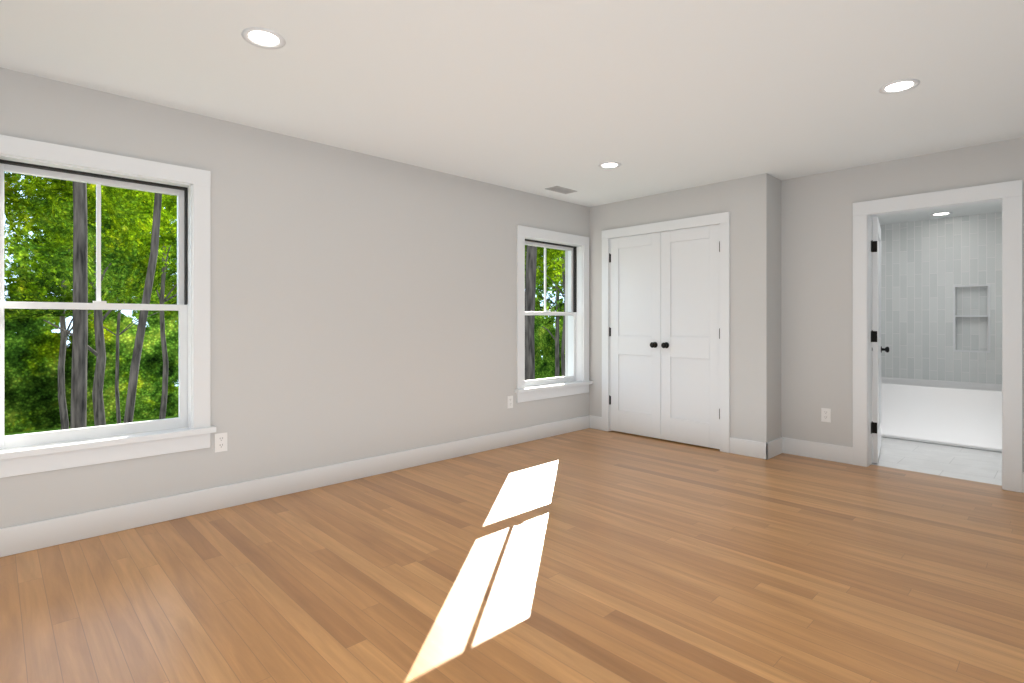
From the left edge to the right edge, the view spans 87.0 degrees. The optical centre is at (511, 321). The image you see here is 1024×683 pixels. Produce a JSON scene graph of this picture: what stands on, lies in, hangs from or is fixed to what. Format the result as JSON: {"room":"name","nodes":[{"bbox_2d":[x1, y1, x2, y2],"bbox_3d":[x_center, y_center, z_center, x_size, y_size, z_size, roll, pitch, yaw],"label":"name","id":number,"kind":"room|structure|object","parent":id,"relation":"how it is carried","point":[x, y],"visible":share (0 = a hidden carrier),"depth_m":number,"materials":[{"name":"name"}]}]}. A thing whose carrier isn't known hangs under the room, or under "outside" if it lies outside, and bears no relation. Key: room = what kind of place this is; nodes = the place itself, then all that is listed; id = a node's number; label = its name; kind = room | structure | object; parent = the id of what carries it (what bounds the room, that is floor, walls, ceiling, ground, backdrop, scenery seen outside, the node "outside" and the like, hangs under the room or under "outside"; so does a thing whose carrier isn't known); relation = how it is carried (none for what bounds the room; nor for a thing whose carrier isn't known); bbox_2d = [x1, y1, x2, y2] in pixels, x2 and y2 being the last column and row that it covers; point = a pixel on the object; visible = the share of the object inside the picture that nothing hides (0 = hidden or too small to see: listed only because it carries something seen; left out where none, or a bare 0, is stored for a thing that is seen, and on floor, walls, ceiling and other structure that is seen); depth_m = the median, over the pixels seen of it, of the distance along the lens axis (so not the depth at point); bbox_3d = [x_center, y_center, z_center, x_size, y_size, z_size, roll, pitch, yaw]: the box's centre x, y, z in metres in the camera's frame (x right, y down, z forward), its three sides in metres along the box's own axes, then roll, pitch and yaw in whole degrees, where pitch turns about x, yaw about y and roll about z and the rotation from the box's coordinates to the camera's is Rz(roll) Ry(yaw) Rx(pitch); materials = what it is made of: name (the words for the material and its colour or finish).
{"room":"empty bedroom","nodes":[
{"label":"empty bedroom","id":0,"kind":"room"},
{"bbox_2d":[0,67,588,528],"bbox_3d":[-0.404,-0.050,4.934,8.660,2.440,0.250,0,0,-44],"label":"wall","id":1,"kind":"structure","parent":0,"point":[362,306],"depth_m":3.83,"materials":[{"name":"grey paint"}]},
{"bbox_2d":[0,135,215,477],"bbox_3d":[-2.335,-0.077,3.054,1.120,1.705,0.320,0,0,-44],"label":"window","id":2,"kind":"structure","parent":1,"relation":"in","point":[29,453],"depth_m":3.08,"materials":[{"name":"white wood"}]},
{"bbox_2d":[215,432,226,452],"bbox_3d":[-1.825,0.755,3.387,0.072,0.116,0.008,0,0,-44],"label":"outlet","id":3,"kind":"object","parent":1,"relation":"attached to","point":[220,438],"visible":1,"depth_m":3.38,"materials":[{"name":"white plastic"}]},
{"bbox_2d":[507,396,512,408],"bbox_3d":[-0.017,0.760,5.127,0.072,0.116,0.008,0,0,-44],"label":"outlet","id":4,"kind":"object","parent":1,"relation":"attached to","point":[509,398],"visible":1,"depth_m":5.12,"materials":[{"name":"white plastic"}]},
{"bbox_2d":[0,415,1023,556],"bbox_3d":[0.430,1.100,2.510,6.100,0.140,4.400,0,0,-44],"label":"baseboard","id":5,"kind":"structure","parent":1,"relation":"attached to","point":[22,538],"depth_m":3.69,"materials":[{"name":"white wood"}]},
{"bbox_2d":[515,225,592,402],"bbox_3d":[0.363,-0.077,5.651,1.150,1.705,0.320,0,0,-44],"label":"window","id":6,"kind":"structure","parent":1,"relation":"in","point":[577,381],"depth_m":5.73,"materials":[{"name":"white wood"}]},
{"bbox_2d":[0,428,1023,682],"bbox_3d":[1.191,1.230,3.276,8.660,0.120,4.850,0,0,-44],"label":"floor","id":7,"kind":"structure","parent":0,"point":[589,555],"depth_m":2.46,"materials":[{"name":"brown wood"}]},
{"bbox_2d":[881,377,1001,452],"bbox_3d":[4.324,0.895,5.424,0.754,0.550,1.628,0,0,-44],"label":"bathtub","id":8,"kind":"object","parent":7,"relation":"on","point":[949,413],"visible":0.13,"depth_m":5.16,"materials":[{"name":"white ceramic"}]},
{"bbox_2d":[0,0,1023,206],"bbox_3d":[1.191,-1.345,3.276,8.660,0.150,4.850,0,0,-44],"label":"ceiling","id":9,"kind":"structure","parent":0,"point":[530,96],"depth_m":2.81,"materials":[{"name":"white paint"}]},
{"bbox_2d":[241,27,285,48],"bbox_3d":[-1.110,-1.268,2.415,0.180,0.007,0.180,0,0,-44],"label":"recessed light","id":10,"kind":"object","parent":9,"relation":"in","point":[259,37],"visible":1,"depth_m":2.41,"materials":[{"name":"white"}]},
{"bbox_2d":[545,186,576,193],"bbox_3d":[0.474,-1.268,5.189,0.300,0.005,0.150,0,0,-44],"label":"ceiling vent","id":11,"kind":"object","parent":9,"relation":"in","point":[559,189],"visible":1,"depth_m":5.17,"materials":[{"name":"grey metal"}]},
{"bbox_2d":[599,162,620,168],"bbox_3d":[0.791,-1.268,4.370,0.180,0.007,0.180,0,0,-44],"label":"recessed light","id":12,"kind":"object","parent":9,"relation":"in","point":[607,165],"visible":1,"depth_m":4.37,"materials":[{"name":"white"}]},
{"bbox_2d":[879,79,919,93],"bbox_3d":[2.086,-1.268,2.909,0.180,0.007,0.180,0,0,-44],"label":"recessed light","id":13,"kind":"object","parent":9,"relation":"in","point":[898,86],"visible":1,"depth_m":2.91,"materials":[{"name":"white"}]},
{"bbox_2d":[589,173,780,442],"bbox_3d":[1.821,-0.050,5.586,0.850,2.440,1.895,0,0,-44],"label":"wall","id":14,"kind":"structure","parent":0,"point":[753,203],"depth_m":4.77,"materials":[{"name":"grey paint"}]},
{"bbox_2d":[609,232,660,438],"bbox_3d":[1.246,0.134,5.557,0.100,2.049,0.618,0,0,-44],"label":"closet door","id":15,"kind":"structure","parent":14,"relation":"in","point":[635,261],"depth_m":5.57,"materials":[{"name":"white wood"}]},
{"bbox_2d":[602,212,729,452],"bbox_3d":[1.496,0.092,5.367,0.122,2.155,1.400,0,0,-44],"label":"trim","id":16,"kind":"structure","parent":14,"relation":"attached to","point":[723,219],"depth_m":4.99,"materials":[{"name":"white wood"}]},
{"bbox_2d":[661,224,719,448],"bbox_3d":[1.677,0.134,5.110,0.100,2.049,0.618,0,0,-44],"label":"closet door","id":17,"kind":"structure","parent":14,"relation":"in","point":[690,257],"depth_m":5.12,"materials":[{"name":"white wood"}]},
{"bbox_2d":[871,241,871,433],"bbox_3d":[3.230,0.125,4.145,0.035,1.580,0.803,0,0,-44],"label":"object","id":18,"kind":"object","parent":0,"point":[871,241],"depth_m":4.43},
{"bbox_2d":[781,137,1023,471],"bbox_3d":[3.397,-0.050,3.911,0.120,2.440,2.705,0,0,-44],"label":"wall","id":19,"kind":"structure","parent":0,"point":[816,209],"depth_m":4.57,"materials":[{"name":"grey paint"}]},
{"bbox_2d":[821,408,830,422],"bbox_3d":[2.663,0.790,4.581,0.008,0.116,0.072,0,0,-44],"label":"outlet","id":20,"kind":"object","parent":19,"relation":"attached to","point":[825,412],"visible":1,"depth_m":4.58,"materials":[{"name":"white plastic"}]},
{"bbox_2d":[872,216,888,462],"bbox_3d":[3.214,0.146,4.754,0.165,2.024,0.808,0,0,36],"label":"bathroom door","id":21,"kind":"structure","parent":19,"relation":"in","point":[877,349],"depth_m":4.44,"materials":[{"name":"white wood"}]},
{"bbox_2d":[853,180,1022,492],"bbox_3d":[3.192,0.098,4.109,0.142,2.145,1.013,0,0,-44],"label":"trim","id":22,"kind":"structure","parent":19,"relation":"attached to","point":[1010,193],"depth_m":3.91,"materials":[{"name":"white wood"}]},
{"bbox_2d":[872,201,1001,224],"bbox_3d":[4.312,-1.185,5.412,0.800,0.170,1.640,0,0,-44],"label":"ceiling","id":23,"kind":"structure","parent":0,"point":[989,207],"depth_m":5.47,"materials":[{"name":"white paint"}]},
{"bbox_2d":[930,212,951,215],"bbox_3d":[4.363,-1.097,5.489,0.180,0.007,0.180,0,0,-44],"label":"recessed light","id":24,"kind":"object","parent":23,"relation":"in","point":[940,213],"visible":1,"depth_m":5.48,"materials":[{"name":"white"}]},
{"bbox_2d":[880,212,1001,383],"bbox_3d":[4.672,-0.050,5.759,0.200,2.440,1.840,0,0,-44],"label":"wall","id":25,"kind":"structure","parent":0,"point":[922,261],"depth_m":5.72,"materials":[{"name":"tile"}]},
{"bbox_2d":[953,284,989,352],"bbox_3d":[4.759,-0.035,5.586,0.096,0.690,0.290,0,0,-44],"label":"niche shelf","id":26,"kind":"object","parent":25,"relation":"attached to","point":[955,315],"visible":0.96,"depth_m":5.61,"materials":[{"name":"white tile"}]},
{"label":"outside","id":27,"kind":"structure","parent":0,"visible":0},
{"bbox_2d":[4,375,561,435],"bbox_3d":[-16.263,4.270,31.321,100.000,0.200,59.730,0,0,-44],"label":"ground","id":28,"kind":"structure","parent":27,"point":[148,419],"depth_m":21.76,"materials":[{"name":"green plant"}]},
{"bbox_2d":[70,181,87,428],"bbox_3d":[-7.317,-5.249,8.894,5.631,18.839,5.122,0,0,-44],"label":"tree","id":29,"kind":"object","parent":28,"relation":"on","point":[78,419],"visible":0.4,"depth_m":8.96,"materials":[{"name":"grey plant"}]},
{"bbox_2d":[4,172,176,425],"bbox_3d":[-9.695,-0.760,13.140,5.717,9.874,4.116,0,0,-21],"label":"tree","id":30,"kind":"object","parent":28,"relation":"on","point":[35,245],"visible":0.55,"depth_m":12.29,"materials":[{"name":"green plant"}]},
{"bbox_2d":[4,172,176,429],"bbox_3d":[-10.784,-0.631,13.547,4.836,9.612,4.025,0,0,-44],"label":"tree","id":31,"kind":"object","parent":28,"relation":"on","point":[62,352],"visible":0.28,"depth_m":13.08,"materials":[{"name":"green plant"}]},
{"bbox_2d":[4,172,176,423],"bbox_3d":[-12.083,-0.780,15.962,4.682,9.910,4.240,0,0,-44],"label":"tree","id":32,"kind":"object","parent":28,"relation":"on","point":[172,281],"visible":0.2,"depth_m":15.86,"materials":[{"name":"green plant"}]},
{"bbox_2d":[62,180,176,418],"bbox_3d":[-9.095,0.009,14.105,4.076,8.324,4.026,0,0,-44],"label":"tree","id":33,"kind":"object","parent":28,"relation":"on","point":[170,238],"visible":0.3,"depth_m":13.76,"materials":[{"name":"green plant"}]},
{"bbox_2d":[124,193,161,422],"bbox_3d":[-4.630,-4.511,9.409,5.348,17.373,5.757,0,0,-44],"label":"tree","id":34,"kind":"object","parent":28,"relation":"on","point":[134,369],"visible":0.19,"depth_m":8.28,"materials":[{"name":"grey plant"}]},
{"bbox_2d":[4,172,564,433],"bbox_3d":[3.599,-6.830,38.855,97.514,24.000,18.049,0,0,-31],"label":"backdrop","id":35,"kind":"structure","parent":28,"relation":"on","point":[31,344],"depth_m":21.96,"materials":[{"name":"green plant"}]},
{"bbox_2d":[525,245,536,379],"bbox_3d":[0.558,-5.562,12.858,5.424,19.469,5.638,0,0,-44],"label":"tree","id":36,"kind":"object","parent":28,"relation":"on","point":[531,253],"visible":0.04,"depth_m":12.90,"materials":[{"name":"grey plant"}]},
{"bbox_2d":[525,247,564,376],"bbox_3d":[1.622,-0.803,18.020,4.097,9.959,5.647,0,0,19],"label":"tree","id":37,"kind":"object","parent":28,"relation":"on","point":[558,302],"visible":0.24,"depth_m":17.36,"materials":[{"name":"green plant"}]},
{"bbox_2d":[525,245,564,375],"bbox_3d":[1.557,-0.686,16.219,4.718,9.721,3.901,0,0,-6],"label":"tree","id":38,"kind":"object","parent":28,"relation":"on","point":[561,262],"visible":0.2,"depth_m":15.97,"materials":[{"name":"green plant"}]}
]}

